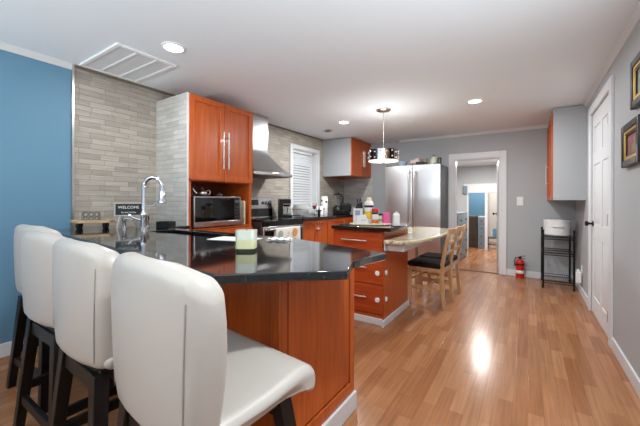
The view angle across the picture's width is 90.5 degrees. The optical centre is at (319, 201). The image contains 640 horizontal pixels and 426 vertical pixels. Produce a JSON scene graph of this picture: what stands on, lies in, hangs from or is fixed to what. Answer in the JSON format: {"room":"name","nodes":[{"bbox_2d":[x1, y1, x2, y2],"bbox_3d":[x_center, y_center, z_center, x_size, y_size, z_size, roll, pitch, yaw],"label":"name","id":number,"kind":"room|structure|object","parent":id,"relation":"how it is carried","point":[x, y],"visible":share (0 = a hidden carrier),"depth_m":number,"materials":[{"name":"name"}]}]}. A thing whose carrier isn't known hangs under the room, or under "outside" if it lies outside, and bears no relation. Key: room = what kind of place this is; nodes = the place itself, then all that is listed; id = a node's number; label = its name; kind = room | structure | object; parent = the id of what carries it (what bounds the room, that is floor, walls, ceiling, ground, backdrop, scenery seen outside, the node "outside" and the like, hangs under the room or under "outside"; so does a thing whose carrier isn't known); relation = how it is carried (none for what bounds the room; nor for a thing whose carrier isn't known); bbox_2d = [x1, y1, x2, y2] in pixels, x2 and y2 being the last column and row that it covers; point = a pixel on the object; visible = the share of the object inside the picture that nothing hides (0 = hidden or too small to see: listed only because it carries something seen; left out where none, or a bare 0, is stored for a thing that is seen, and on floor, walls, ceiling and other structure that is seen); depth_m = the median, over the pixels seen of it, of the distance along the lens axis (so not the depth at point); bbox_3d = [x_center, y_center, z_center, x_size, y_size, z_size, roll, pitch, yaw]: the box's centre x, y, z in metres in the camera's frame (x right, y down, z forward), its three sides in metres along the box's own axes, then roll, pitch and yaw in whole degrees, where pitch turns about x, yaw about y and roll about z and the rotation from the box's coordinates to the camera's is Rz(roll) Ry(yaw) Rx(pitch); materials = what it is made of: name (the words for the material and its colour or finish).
{"room":"kitchen","nodes":[
{"label":"kitchen","id":0,"kind":"room"},
{"bbox_2d":[0,49,70,343],"bbox_3d":[-1.872,-0.006,3.104,0.140,2.280,8.610,0,0,33],"label":"wall","id":1,"kind":"structure","parent":0,"point":[35,95],"depth_m":2.43,"materials":[{"name":"blue paint"}]},
{"bbox_2d":[0,341,23,357],"bbox_3d":[-3.091,1.081,1.114,0.015,0.100,3.668,0,0,33],"label":"baseboard","id":2,"kind":"structure","parent":1,"relation":"attached to","point":[5,348],"depth_m":2.31,"materials":[{"name":"white paint"}]},
{"bbox_2d":[0,42,72,69],"bbox_3d":[-3.077,-1.127,1.111,0.032,0.044,3.670,0,0,33],"label":"trim","id":3,"kind":"structure","parent":1,"relation":"attached to","point":[3,46],"depth_m":2.44,"materials":[{"name":"white paint"}]},
{"bbox_2d":[71,64,74,227],"bbox_3d":[-2.071,-0.006,2.652,0.023,2.280,0.016,0,0,33],"label":"trim","id":4,"kind":"structure","parent":1,"relation":"attached to","point":[73,65],"depth_m":2.65,"materials":[{"name":"grey metal"}]},
{"bbox_2d":[290,143,319,213],"bbox_3d":[-0.303,-0.351,5.443,0.190,1.150,0.850,0,0,33],"label":"window","id":5,"kind":"structure","parent":1,"relation":"in","point":[305,161],"depth_m":5.48,"materials":[{"name":"white paint"}]},
{"bbox_2d":[293,150,311,209],"bbox_3d":[-0.318,-0.353,5.404,0.052,0.992,0.576,0,0,33],"label":"blind","id":6,"kind":"object","parent":5,"relation":"attached to","point":[301,158],"depth_m":5.43,"materials":[{"name":"white paint"}]},
{"bbox_2d":[74,68,343,230],"bbox_3d":[-0.789,-0.002,4.610,0.015,2.280,4.665,0,0,33],"label":"tiled wall","id":7,"kind":"structure","parent":0,"point":[115,120],"depth_m":2.96,"materials":[{"name":"tile"}]},
{"bbox_2d":[75,65,322,140],"bbox_3d":[-0.779,-1.131,4.594,0.013,0.022,4.643,0,0,33],"label":"trim","id":8,"kind":"structure","parent":7,"relation":"attached to","point":[76,66],"depth_m":3.08,"materials":[{"name":"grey tile"}]},
{"bbox_2d":[252,112,291,178],"bbox_3d":[-0.757,-0.730,4.150,0.539,0.820,0.730,0,0,33],"label":"range hood","id":9,"kind":"object","parent":7,"relation":"attached to","point":[264,166],"visible":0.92,"depth_m":4.12,"materials":[{"name":"metal"}]},
{"bbox_2d":[323,137,370,178],"bbox_3d":[0.541,-0.792,6.029,0.641,0.668,0.806,0,0,33],"label":"upper cabinet","id":10,"kind":"object","parent":7,"relation":"attached to","point":[343,158],"visible":0.99,"depth_m":5.75,"materials":[{"name":"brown wood"}]},
{"bbox_2d":[0,0,639,143],"bbox_3d":[-0.244,-1.191,2.030,4.055,0.100,8.620,0,0,33],"label":"ceiling","id":11,"kind":"structure","parent":0,"point":[307,67],"depth_m":2.41,"materials":[{"name":"white paint"}]},
{"bbox_2d":[79,42,176,82],"bbox_3d":[-1.605,-1.138,2.650,0.660,0.014,0.460,0,0,33],"label":"ceiling vent","id":12,"kind":"object","parent":11,"relation":"in","point":[119,60],"visible":1,"depth_m":2.62,"materials":[{"name":"white metal"}]},
{"bbox_2d":[85,47,134,69],"bbox_3d":[-1.684,-1.139,2.530,0.600,0.006,0.116,0,0,33],"label":"grille","id":13,"kind":"object","parent":12,"relation":"attached to","point":[113,56],"depth_m":2.52,"materials":[{"name":"grey metal"}]},
{"bbox_2d":[104,54,153,75],"bbox_3d":[-1.605,-1.139,2.650,0.600,0.006,0.135,0,0,33],"label":"grille","id":14,"kind":"object","parent":12,"relation":"attached to","point":[131,63],"depth_m":2.63,"materials":[{"name":"grey metal"}]},
{"bbox_2d":[123,61,169,80],"bbox_3d":[-1.526,-1.139,2.770,0.600,0.006,0.116,0,0,33],"label":"grille","id":15,"kind":"object","parent":12,"relation":"attached to","point":[152,68],"depth_m":2.76,"materials":[{"name":"grey metal"}]},
{"bbox_2d":[161,41,185,52],"bbox_3d":[-1.085,-1.139,2.349,0.170,0.009,0.170,0,0,33],"label":"recessed light","id":16,"kind":"object","parent":11,"relation":"in","point":[173,47],"visible":1,"depth_m":2.34,"materials":[{"name":"white plastic"}]},
{"bbox_2d":[338,120,349,123],"bbox_3d":[0.343,-1.135,4.541,0.170,0.009,0.170,0,0,33],"label":"recessed light","id":17,"kind":"object","parent":11,"relation":"in","point":[343,121],"visible":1,"depth_m":4.54,"materials":[{"name":"white"}]},
{"bbox_2d":[368,108,398,163],"bbox_3d":[0.785,-0.803,3.928,0.383,0.670,0.382,0,0,33],"label":"pendant lamp","id":18,"kind":"object","parent":11,"relation":"hanging from","point":[383,155],"visible":1,"depth_m":3.80,"materials":[{"name":"chrome"},{"name":"white glass"},{"name":"dark metal"}]},
{"bbox_2d":[368,159,397,163],"bbox_3d":[0.784,-0.496,3.928,0.364,0.028,0.364,0,0,33],"label":"diffuser","id":19,"kind":"object","parent":18,"relation":"attached to","point":[381,161],"depth_m":3.84,"materials":[{"name":"white glass"}]},
{"bbox_2d":[467,98,482,103],"bbox_3d":[1.746,-1.130,3.574,0.170,0.009,0.170,0,0,33],"label":"recessed light","id":20,"kind":"object","parent":11,"relation":"in","point":[477,100],"visible":1,"depth_m":3.57,"materials":[{"name":"white"}]},
{"bbox_2d":[0,242,639,425],"bbox_3d":[1.433,1.194,4.591,4.055,0.100,14.750,0,0,33],"label":"floor","id":21,"kind":"structure","parent":0,"point":[508,350],"depth_m":2.25,"materials":[{"name":"brown wood"}]},
{"bbox_2d":[6,224,61,412],"bbox_3d":[-1.586,0.636,1.994,0.507,0.998,0.456,0,0,30],"label":"bar stool","id":22,"kind":"object","parent":21,"relation":"on","point":[21,317],"visible":0.17,"depth_m":1.83,"materials":[{"name":"beige leather"}]},
{"bbox_2d":[13,230,116,425],"bbox_3d":[-1.181,0.637,1.602,0.507,0.998,0.456,0,0,33],"label":"bar stool","id":23,"kind":"object","parent":21,"relation":"on","point":[36,246],"visible":0.34,"depth_m":1.40,"materials":[{"name":"beige leather"}]},
{"bbox_2d":[49,238,119,425],"bbox_3d":[-0.768,0.639,1.283,0.507,0.998,0.456,0,0,36],"label":"bar stool","id":24,"kind":"object","parent":21,"relation":"on","point":[81,271],"visible":0.57,"depth_m":1.04,"materials":[{"name":"beige leather"}]},
{"bbox_2d":[156,92,252,232],"bbox_3d":[-1.209,0.058,3.426,0.582,2.157,0.824,0,0,33],"label":"tall cabinet","id":25,"kind":"object","parent":21,"relation":"on","point":[206,143],"visible":0.61,"depth_m":3.16,"materials":[{"name":"wood"}]},
{"bbox_2d":[191,196,240,227],"bbox_3d":[-1.202,0.105,3.345,0.416,0.310,0.580,0,0,33],"label":"microwave","id":26,"kind":"object","parent":25,"relation":"in","point":[206,211],"visible":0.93,"depth_m":3.19,"materials":[{"name":"grey metal"}]},
{"bbox_2d":[192,187,210,195],"bbox_3d":[-1.206,-0.097,3.232,0.156,0.094,0.104,0,0,4],"label":"teapot","id":27,"kind":"object","parent":26,"relation":"on","point":[201,192],"visible":0.91,"depth_m":3.20,"materials":[{"name":"grey metal"}]},
{"bbox_2d":[237,201,244,224],"bbox_3d":[-0.930,0.127,3.596,0.234,0.270,0.031,0,0,33],"label":"cutting board","id":28,"kind":"object","parent":25,"relation":"in","point":[242,202],"visible":0.36,"depth_m":3.55,"materials":[{"name":"brown wood"}]},
{"bbox_2d":[111,252,314,425],"bbox_3d":[-0.323,0.640,0.942,0.507,0.998,0.456,0,0,39],"label":"bar stool","id":29,"kind":"object","parent":21,"relation":"on","point":[177,361],"visible":1,"depth_m":0.71,"materials":[{"name":"beige leather"}]},
{"bbox_2d":[251,197,303,239],"bbox_3d":[-0.683,0.536,4.129,0.688,1.204,0.770,0,0,33],"label":"range","id":30,"kind":"object","parent":21,"relation":"on","point":[262,220],"visible":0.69,"depth_m":4.15,"materials":[{"name":"grey metal"}]},
{"bbox_2d":[251,217,302,221],"bbox_3d":[-0.670,0.229,4.121,0.557,0.018,0.770,0,0,33],"label":"cooktop","id":31,"kind":"object","parent":30,"relation":"in","point":[253,219],"depth_m":4.09,"materials":[{"name":"black glass"}]},
{"bbox_2d":[274,226,299,238],"bbox_3d":[-0.398,0.494,3.947,0.039,0.350,0.480,0,0,33],"label":"dish towel","id":32,"kind":"object","parent":30,"relation":"hanging from","point":[292,232],"visible":0.46,"depth_m":3.94,"materials":[{"name":"white fabric"}]},
{"bbox_2d":[219,268,356,425],"bbox_3d":[-0.973,0.695,2.138,2.394,0.885,0.645,0,0,33],"label":"bar cabinet","id":33,"kind":"object","parent":21,"relation":"on","point":[310,322],"visible":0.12,"depth_m":1.42,"materials":[{"name":"brown wood"}]},
{"bbox_2d":[54,223,385,283],"bbox_3d":[-0.874,0.237,2.041,2.768,0.030,0.944,0,0,40],"label":"countertop","id":34,"kind":"structure","parent":33,"relation":"on","point":[295,259],"depth_m":1.37,"materials":[{"name":"black stone"}]},
{"bbox_2d":[70,219,120,228],"bbox_3d":[-1.837,0.184,2.618,0.367,0.070,0.152,0,0,-25],"label":"serving board","id":35,"kind":"object","parent":34,"relation":"on","point":[105,222],"visible":0.93,"depth_m":2.56,"materials":[{"name":"brown wood"}]},
{"bbox_2d":[82,212,100,219],"bbox_3d":[-1.876,0.121,2.600,0.121,0.072,0.050,0,0,-25],"label":"napkin holder","id":36,"kind":"object","parent":35,"relation":"on","point":[88,214],"visible":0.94,"depth_m":2.60,"materials":[{"name":"grey metal"}]},
{"bbox_2d":[121,218,132,228],"bbox_3d":[-1.552,0.176,2.549,0.091,0.089,0.044,0,0,17],"label":"soap dispenser","id":37,"kind":"object","parent":34,"relation":"on","point":[124,220],"visible":1,"depth_m":2.54,"materials":[{"name":"silver metal"}]},
{"bbox_2d":[114,203,140,227],"bbox_3d":[-1.595,0.116,2.647,0.210,0.214,0.094,0,0,-19],"label":"sign","id":38,"kind":"object","parent":34,"relation":"on","point":[120,209],"visible":1,"depth_m":2.63,"materials":[{"name":"grey wood"}]},
{"bbox_2d":[126,220,135,226],"bbox_3d":[-1.668,0.189,2.796,0.088,0.062,0.058,0,0,-18],"label":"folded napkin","id":39,"kind":"object","parent":34,"relation":"on","point":[130,223],"visible":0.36,"depth_m":2.78,"materials":[{"name":"beige fabric"}]},
{"bbox_2d":[128,175,166,228],"bbox_3d":[-1.397,0.004,2.567,0.298,0.434,0.066,0,0,-4],"label":"faucet","id":40,"kind":"object","parent":34,"relation":"on","point":[162,197],"visible":0.98,"depth_m":2.55,"materials":[{"name":"silver metal"}]},
{"bbox_2d":[156,221,175,227],"bbox_3d":[-1.332,0.196,2.743,0.120,0.050,0.100,0,0,10],"label":"sponge holder","id":41,"kind":"object","parent":34,"relation":"on","point":[166,224],"visible":1,"depth_m":2.70,"materials":[{"name":"black plastic"}]},
{"bbox_2d":[208,236,261,240],"bbox_3d":[-0.506,0.222,1.888,0.280,0.002,0.160,0,0,19],"label":"paper sheet","id":42,"kind":"object","parent":34,"relation":"on","point":[227,238],"visible":0.57,"depth_m":1.89,"materials":[{"name":"white paper"}]},
{"bbox_2d":[235,229,256,251],"bbox_3d":[-0.335,0.172,1.447,0.088,0.103,0.088,0,0,-1],"label":"candle jar","id":43,"kind":"object","parent":34,"relation":"on","point":[246,239],"visible":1,"depth_m":1.40,"materials":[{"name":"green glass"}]},
{"bbox_2d":[266,237,292,241],"bbox_3d":[-0.234,0.217,1.829,0.130,0.014,0.100,0,0,16],"label":"crumpled tissue","id":44,"kind":"object","parent":34,"relation":"on","point":[281,239],"visible":1,"depth_m":1.82,"materials":[{"name":"white paper"}]},
{"bbox_2d":[301,217,352,244],"bbox_3d":[0.145,0.700,5.415,0.661,0.880,2.259,0,0,33],"label":"base cabinet","id":45,"kind":"object","parent":21,"relation":"on","point":[320,230],"visible":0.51,"depth_m":4.74,"materials":[{"name":"brown wood"}]},
{"bbox_2d":[272,213,382,220],"bbox_3d":[0.333,0.243,5.289,1.111,0.035,2.268,0,0,33],"label":"countertop","id":46,"kind":"structure","parent":45,"relation":"on","point":[330,215],"depth_m":4.80,"materials":[{"name":"black stone"}]},
{"bbox_2d":[278,199,291,216],"bbox_3d":[-0.519,0.093,4.678,0.190,0.260,0.187,0,0,-17],"label":"coffee maker","id":47,"kind":"object","parent":46,"relation":"on","point":[286,203],"visible":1,"depth_m":4.60,"materials":[{"name":"black plastic"}]},
{"bbox_2d":[290,209,316,216],"bbox_3d":[-0.278,0.167,4.910,0.290,0.114,0.410,0,0,33],"label":"dish rack","id":48,"kind":"object","parent":46,"relation":"on","point":[301,214],"visible":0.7,"depth_m":4.92,"materials":[{"name":"silver metal"}]},
{"bbox_2d":[292,204,299,214],"bbox_3d":[-0.361,0.121,4.801,0.156,0.156,0.014,0,0,33],"label":"plate","id":49,"kind":"object","parent":48,"relation":"in","point":[296,208],"visible":0.99,"depth_m":4.80,"materials":[{"name":"white ceramic"}]},
{"bbox_2d":[315,206,323,215],"bbox_3d":[-0.016,0.148,5.144,0.144,0.154,0.145,0,0,33],"label":"canister","id":50,"kind":"object","parent":46,"relation":"on","point":[321,207],"visible":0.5,"depth_m":5.08,"materials":[{"name":"white ceramic"}]},
{"bbox_2d":[321,196,327,214],"bbox_3d":[0.075,0.069,5.337,0.116,0.312,0.116,0,0,33],"label":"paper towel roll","id":51,"kind":"object","parent":46,"relation":"on","point":[324,199],"visible":0.91,"depth_m":5.29,"materials":[{"name":"white paper"}]},
{"bbox_2d":[333,193,342,213],"bbox_3d":[0.328,0.033,5.820,0.178,0.386,0.198,0,0,-4],"label":"blender","id":52,"kind":"object","parent":46,"relation":"on","point":[338,197],"visible":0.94,"depth_m":5.77,"materials":[{"name":"black plastic"}]},
{"bbox_2d":[334,195,341,205],"bbox_3d":[0.327,-0.014,5.829,0.156,0.200,0.156,0,0,33],"label":"jar","id":53,"kind":"object","parent":52,"relation":"on","point":[337,198],"depth_m":5.77,"materials":[{"name":"clear glass"}]},
{"bbox_2d":[336,210,348,214],"bbox_3d":[0.387,0.189,5.538,0.180,0.075,0.160,0,0,33],"label":"box","id":54,"kind":"object","parent":46,"relation":"on","point":[338,212],"visible":1,"depth_m":5.47,"materials":[{"name":"black plastic"}]},
{"bbox_2d":[341,203,351,212],"bbox_3d":[0.476,0.128,6.134,0.280,0.197,0.160,0,0,-7],"label":"toaster","id":55,"kind":"object","parent":46,"relation":"on","point":[345,206],"visible":0.52,"depth_m":6.06,"materials":[{"name":"black plastic"}]},
{"bbox_2d":[356,198,362,207],"bbox_3d":[0.723,0.079,5.940,0.178,0.297,0.120,0,0,8],"label":"knife block","id":56,"kind":"object","parent":46,"relation":"on","point":[359,204],"visible":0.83,"depth_m":5.88,"materials":[{"name":"black plastic"}]},
{"bbox_2d":[334,228,408,327],"bbox_3d":[0.548,0.707,3.322,0.548,0.870,0.764,0,0,33],"label":"kitchen island","id":57,"kind":"object","parent":21,"relation":"on","point":[381,287],"visible":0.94,"depth_m":3.01,"materials":[{"name":"brown wood"}]},
{"bbox_2d":[331,222,410,231],"bbox_3d":[0.585,0.254,3.310,0.620,0.035,0.785,0,0,33],"label":"island countertop","id":58,"kind":"structure","parent":57,"relation":"on","point":[386,228],"depth_m":3.00,"materials":[{"name":"black stone"}]},
{"bbox_2d":[350,223,390,225],"bbox_3d":[0.505,0.227,3.198,0.416,0.018,0.236,0,0,0],"label":"serving tray","id":59,"kind":"object","parent":58,"relation":"on","point":[382,224],"visible":0.73,"depth_m":3.10,"materials":[{"name":"white wood"}]},
{"bbox_2d":[353,207,362,222],"bbox_3d":[0.385,0.139,3.228,0.094,0.172,0.051,0,0,0],"label":"carton","id":60,"kind":"object","parent":59,"relation":"on","point":[358,210],"visible":0.77,"depth_m":3.20,"materials":[{"name":"white cardboard"}]},
{"bbox_2d":[356,214,368,223],"bbox_3d":[0.425,0.176,3.163,0.129,0.098,0.036,0,0,0],"label":"paper packet","id":61,"kind":"object","parent":59,"relation":"on","point":[361,219],"visible":0.9,"depth_m":3.15,"materials":[{"name":"white paper"}]},
{"bbox_2d":[364,197,373,223],"bbox_3d":[0.501,0.092,3.248,0.096,0.267,0.096,0,0,0],"label":"lotion bottle","id":62,"kind":"object","parent":59,"relation":"on","point":[368,205],"visible":0.85,"depth_m":3.21,"materials":[{"name":"white plastic"}]},
{"bbox_2d":[372,208,378,223],"bbox_3d":[0.551,0.146,3.173,0.068,0.159,0.068,0,0,0],"label":"spice jar","id":63,"kind":"object","parent":59,"relation":"on","point":[375,211],"visible":0.94,"depth_m":3.15,"materials":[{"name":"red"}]},
{"bbox_2d":[378,213,381,223],"bbox_3d":[0.605,0.173,3.203,0.049,0.106,0.048,0,0,0],"label":"jar","id":64,"kind":"object","parent":59,"relation":"on","point":[379,214],"visible":0.84,"depth_m":3.18,"materials":[{"name":"white"}]},
{"bbox_2d":[383,213,389,223],"bbox_3d":[0.666,0.169,3.193,0.064,0.115,0.040,0,0,0],"label":"box","id":65,"kind":"object","parent":59,"relation":"on","point":[386,216],"visible":0.84,"depth_m":3.17,"materials":[{"name":"pink"}]},
{"bbox_2d":[391,211,400,226],"bbox_3d":[0.728,0.166,3.028,0.080,0.143,0.070,0,0,0],"label":"bottle","id":66,"kind":"object","parent":58,"relation":"on","point":[396,217],"visible":0.99,"depth_m":3.00,"materials":[{"name":"white plastic"}]},
{"bbox_2d":[384,227,447,288],"bbox_3d":[1.060,0.743,3.503,0.565,0.800,1.700,0,0,33],"label":"table","id":67,"kind":"object","parent":21,"relation":"on","point":[415,236],"visible":0.84,"depth_m":3.09,"materials":[{"name":"beige stone"}]},
{"bbox_2d":[385,163,447,270],"bbox_3d":[1.621,0.268,5.377,0.900,1.753,0.653,0,0,33],"label":"refrigerator","id":68,"kind":"object","parent":21,"relation":"on","point":[418,193],"visible":0.53,"depth_m":5.13,"materials":[{"name":"grey metal"}]},
{"bbox_2d":[397,161,407,165],"bbox_3d":[1.411,-0.634,5.417,0.200,0.085,0.200,0,0,33],"label":"glass bowl","id":69,"kind":"object","parent":68,"relation":"on","point":[400,163],"visible":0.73,"depth_m":5.35,"materials":[{"name":"blue glass"}]},
{"bbox_2d":[410,158,420,164],"bbox_3d":[1.594,-0.661,5.296,0.170,0.134,0.100,0,0,33],"label":"bag","id":70,"kind":"object","parent":68,"relation":"on","point":[415,160],"visible":0.79,"depth_m":5.25,"materials":[{"name":"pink plastic"}]},
{"bbox_2d":[430,155,437,163],"bbox_3d":[1.869,-0.675,5.195,0.109,0.169,0.121,0,0,-18],"label":"jug","id":71,"kind":"object","parent":68,"relation":"on","point":[433,159],"visible":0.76,"depth_m":5.16,"materials":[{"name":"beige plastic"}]},
{"bbox_2d":[408,227,459,309],"bbox_3d":[1.281,0.714,3.583,0.490,0.860,0.370,0,0,36],"label":"dining chair","id":72,"kind":"object","parent":21,"relation":"on","point":[434,265],"visible":0.99,"depth_m":3.53,"materials":[{"name":"brown wood"}]},
{"bbox_2d":[419,224,466,298],"bbox_3d":[1.516,0.715,3.931,0.490,0.860,0.370,0,0,36],"label":"dining chair","id":73,"kind":"object","parent":21,"relation":"on","point":[455,261],"visible":0.6,"depth_m":3.93,"materials":[{"name":"brown wood"}]},
{"bbox_2d":[457,212,467,261],"bbox_3d":[2.602,0.683,6.355,0.547,0.930,1.180,0,0,33],"label":"dresser","id":74,"kind":"object","parent":21,"relation":"on","point":[461,216],"visible":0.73,"depth_m":6.28,"materials":[{"name":"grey wood"}]},
{"bbox_2d":[469,215,477,247],"bbox_3d":[3.870,0.762,8.216,0.440,0.780,0.515,0,0,33],"label":"dresser","id":75,"kind":"object","parent":21,"relation":"on","point":[473,220],"visible":0.45,"depth_m":7.93,"materials":[{"name":"brown wood"}]},
{"bbox_2d":[478,216,484,247],"bbox_3d":[4.078,0.762,7.959,0.160,0.780,0.417,0,0,33],"label":"dresser","id":76,"kind":"object","parent":21,"relation":"on","point":[481,219],"visible":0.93,"depth_m":7.80,"materials":[{"name":"grey wood"}]},
{"bbox_2d":[488,236,496,247],"bbox_3d":[4.309,1.013,7.757,0.400,0.280,0.260,0,0,33],"label":"bench","id":77,"kind":"object","parent":21,"relation":"on","point":[489,237],"visible":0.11,"depth_m":7.72,"materials":[{"name":"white wood"}]},
{"bbox_2d":[493,228,496,236],"bbox_3d":[4.326,0.768,7.782,0.150,0.210,0.060,0,0,33],"label":"box","id":78,"kind":"object","parent":77,"relation":"on","point":[494,229],"visible":0.55,"depth_m":7.78,"materials":[{"name":"blue paint"}]},
{"bbox_2d":[514,256,524,277],"bbox_3d":[3.017,0.980,4.779,0.113,0.338,0.118,0,0,-23],"label":"fire extinguisher","id":79,"kind":"object","parent":21,"relation":"on","point":[519,264],"visible":1,"depth_m":4.74,"materials":[{"name":"red metal"}]},
{"bbox_2d":[541,227,575,291],"bbox_3d":[3.258,0.761,4.361,0.353,0.778,0.538,0,0,33],"label":"wire rack","id":80,"kind":"object","parent":21,"relation":"on","point":[543,235],"visible":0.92,"depth_m":4.23,"materials":[{"name":"black metal"}]},
{"bbox_2d":[543,219,570,235],"bbox_3d":[3.256,0.354,4.356,0.312,0.217,0.323,0,0,33],"label":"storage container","id":81,"kind":"object","parent":80,"relation":"on","point":[553,227],"visible":1,"depth_m":4.24,"materials":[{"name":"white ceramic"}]},
{"bbox_2d":[541,233,572,240],"bbox_3d":[3.259,0.484,4.361,0.335,0.041,0.520,0,0,33],"label":"shelf","id":82,"kind":"object","parent":80,"relation":"attached to","point":[542,235],"depth_m":4.21,"materials":[{"name":"black metal"}]},
{"bbox_2d":[541,273,572,285],"bbox_3d":[3.257,1.064,4.361,0.335,0.041,0.520,0,0,33],"label":"shelf","id":83,"kind":"object","parent":80,"relation":"attached to","point":[569,276],"depth_m":4.24,"materials":[{"name":"black metal"}]},
{"bbox_2d":[544,248,572,256],"bbox_3d":[3.258,0.694,4.361,0.335,0.041,0.520,0,0,33],"label":"shelf","id":84,"kind":"object","parent":80,"relation":"attached to","point":[569,249],"depth_m":4.22,"materials":[{"name":"black metal"}]},
{"bbox_2d":[344,178,372,212],"bbox_3d":[0.760,0.342,6.375,0.634,1.600,0.012,0,0,33],"label":"tiled wall","id":85,"kind":"structure","parent":0,"point":[354,189],"depth_m":6.37,"materials":[{"name":"tile"}]},
{"bbox_2d":[372,214,377,223],"bbox_3d":[0.551,0.165,3.173,0.064,0.122,0.064,0,0,0],"label":"label","id":86,"kind":"object","parent":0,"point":[374,216],"depth_m":3.15,"materials":[{"name":"white"}]},
{"bbox_2d":[371,128,574,275],"bbox_3d":[2.088,0.006,5.581,3.755,2.280,0.120,0,0,33],"label":"wall","id":87,"kind":"structure","parent":0,"point":[526,149],"depth_m":4.85,"materials":[{"name":"grey paint"}]},
{"bbox_2d":[400,124,547,142],"bbox_3d":[2.537,-1.110,5.197,2.521,0.044,0.032,0,0,33],"label":"trim","id":88,"kind":"structure","parent":87,"relation":"attached to","point":[538,126],"depth_m":5.17,"materials":[{"name":"white paint"}]},
{"bbox_2d":[448,150,506,274],"bbox_3d":[2.591,0.173,5.237,0.855,1.950,0.140,0,0,33],"label":"trim","id":89,"kind":"structure","parent":87,"relation":"attached to","point":[501,155],"depth_m":5.01,"materials":[{"name":"white paint"}]},
{"bbox_2d":[459,269,498,273],"bbox_3d":[2.578,1.144,5.221,0.635,0.008,0.060,0,0,33],"label":"trim","id":90,"kind":"structure","parent":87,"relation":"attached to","point":[459,269],"depth_m":5.17,"materials":[{"name":"brown wood"}]},
{"bbox_2d":[493,161,498,270],"bbox_3d":[3.021,0.231,5.421,0.102,1.824,0.652,0,0,26],"label":"door leaf","id":91,"kind":"structure","parent":87,"relation":"in","point":[497,212],"depth_m":5.34,"materials":[{"name":"white paint"}]},
{"bbox_2d":[517,197,522,204],"bbox_3d":[3.066,-0.006,4.858,0.084,0.130,0.012,0,0,33],"label":"light switch","id":92,"kind":"object","parent":87,"relation":"attached to","point":[519,199],"visible":1,"depth_m":4.86,"materials":[{"name":"white plastic"}]},
{"bbox_2d":[506,269,572,281],"bbox_3d":[2.710,1.101,5.089,2.140,0.095,0.015,0,0,33],"label":"baseboard","id":93,"kind":"structure","parent":87,"relation":"attached to","point":[529,274],"depth_m":4.74,"materials":[{"name":"white paint"}]},
{"bbox_2d":[457,165,496,248],"bbox_3d":[3.841,0.151,7.587,1.520,2.000,0.100,0,0,33],"label":"wall","id":94,"kind":"structure","parent":0,"point":[470,174],"depth_m":7.68,"materials":[{"name":"grey paint"}]},
{"bbox_2d":[464,183,496,250],"bbox_3d":[3.933,0.364,7.455,1.020,1.575,0.020,0,0,33],"label":"trim","id":95,"kind":"structure","parent":94,"relation":"attached to","point":[487,188],"depth_m":7.46,"materials":[{"name":"white paint"}]},
{"bbox_2d":[469,193,484,215],"bbox_3d":[3.967,0.002,9.061,1.470,2.300,0.100,0,0,33],"label":"wall","id":96,"kind":"structure","parent":0,"point":[476,200],"depth_m":8.75,"materials":[{"name":"blue paint"}]},
{"bbox_2d":[457,159,498,166],"bbox_3d":[3.149,-0.891,6.530,1.520,0.080,2.630,0,0,33],"label":"ceiling","id":97,"kind":"structure","parent":0,"point":[490,161],"depth_m":7.08,"materials":[{"name":"white paint"}]},
{"bbox_2d":[488,193,489,241],"bbox_3d":[4.704,0.004,8.935,0.100,2.300,0.500,0,0,33],"label":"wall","id":98,"kind":"structure","parent":0,"point":[488,193],"depth_m":9.04,"materials":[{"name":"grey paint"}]},
{"bbox_2d":[490,193,496,241],"bbox_3d":[5.508,0.006,8.765,1.630,2.300,0.100,0,0,33],"label":"door","id":99,"kind":"structure","parent":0,"point":[493,196],"depth_m":9.07,"materials":[{"name":"grey paint"}]},
{"bbox_2d":[575,20,639,377],"bbox_3d":[1.374,0.004,0.970,0.120,2.280,8.610,0,0,33],"label":"wall","id":100,"kind":"structure","parent":0,"point":[626,314],"depth_m":2.21,"materials":[{"name":"grey paint"}]},
{"bbox_2d":[545,105,585,200],"bbox_3d":[3.196,-0.569,4.180,0.365,1.107,0.995,0,0,33],"label":"upper cabinet","id":101,"kind":"object","parent":100,"relation":"attached to","point":[565,168],"visible":1,"depth_m":3.76,"materials":[{"name":"grey wood"}]},
{"bbox_2d":[575,269,581,283],"bbox_3d":[3.208,0.927,3.933,0.052,0.165,0.100,0,0,33],"label":"air freshener","id":102,"kind":"object","parent":100,"relation":"attached to","point":[578,274],"visible":1,"depth_m":3.90,"materials":[{"name":"white plastic"}]},
{"bbox_2d":[585,94,608,336],"bbox_3d":[2.581,0.122,2.931,0.113,2.040,0.947,0,0,33],"label":"door","id":103,"kind":"structure","parent":100,"relation":"in","point":[599,223],"depth_m":2.94,"materials":[{"name":"white paint"}]},
{"bbox_2d":[588,75,613,347],"bbox_3d":[2.583,0.080,2.936,0.020,2.135,1.115,0,0,33],"label":"trim","id":104,"kind":"structure","parent":100,"relation":"attached to","point":[608,87],"depth_m":2.51,"materials":[{"name":"white paint"}]},
{"bbox_2d":[575,281,639,398],"bbox_3d":[1.320,1.097,1.015,0.015,0.095,8.350,0,0,33],"label":"baseboard","id":105,"kind":"structure","parent":100,"relation":"attached to","point":[626,366],"depth_m":2.15,"materials":[{"name":"white paint"}]},
{"bbox_2d":[583,1,639,106],"bbox_3d":[1.040,-1.115,0.596,0.032,0.044,7.335,0,0,33],"label":"trim","id":106,"kind":"structure","parent":100,"relation":"attached to","point":[635,17],"depth_m":2.32,"materials":[{"name":"white paint"}]},
{"bbox_2d":[621,114,639,167],"bbox_3d":[1.953,-0.365,1.986,0.029,0.278,0.405,0,0,33],"label":"framed picture","id":107,"kind":"object","parent":100,"relation":"attached to","point":[630,132],"visible":1,"depth_m":1.99,"materials":[{"name":"black wood"}]},
{"bbox_2d":[630,51,639,109],"bbox_3d":[1.827,-0.713,1.792,0.029,0.293,0.420,0,0,33],"label":"framed picture","id":108,"kind":"object","parent":100,"relation":"attached to","point":[635,64],"visible":1,"depth_m":1.91,"materials":[{"name":"black"}]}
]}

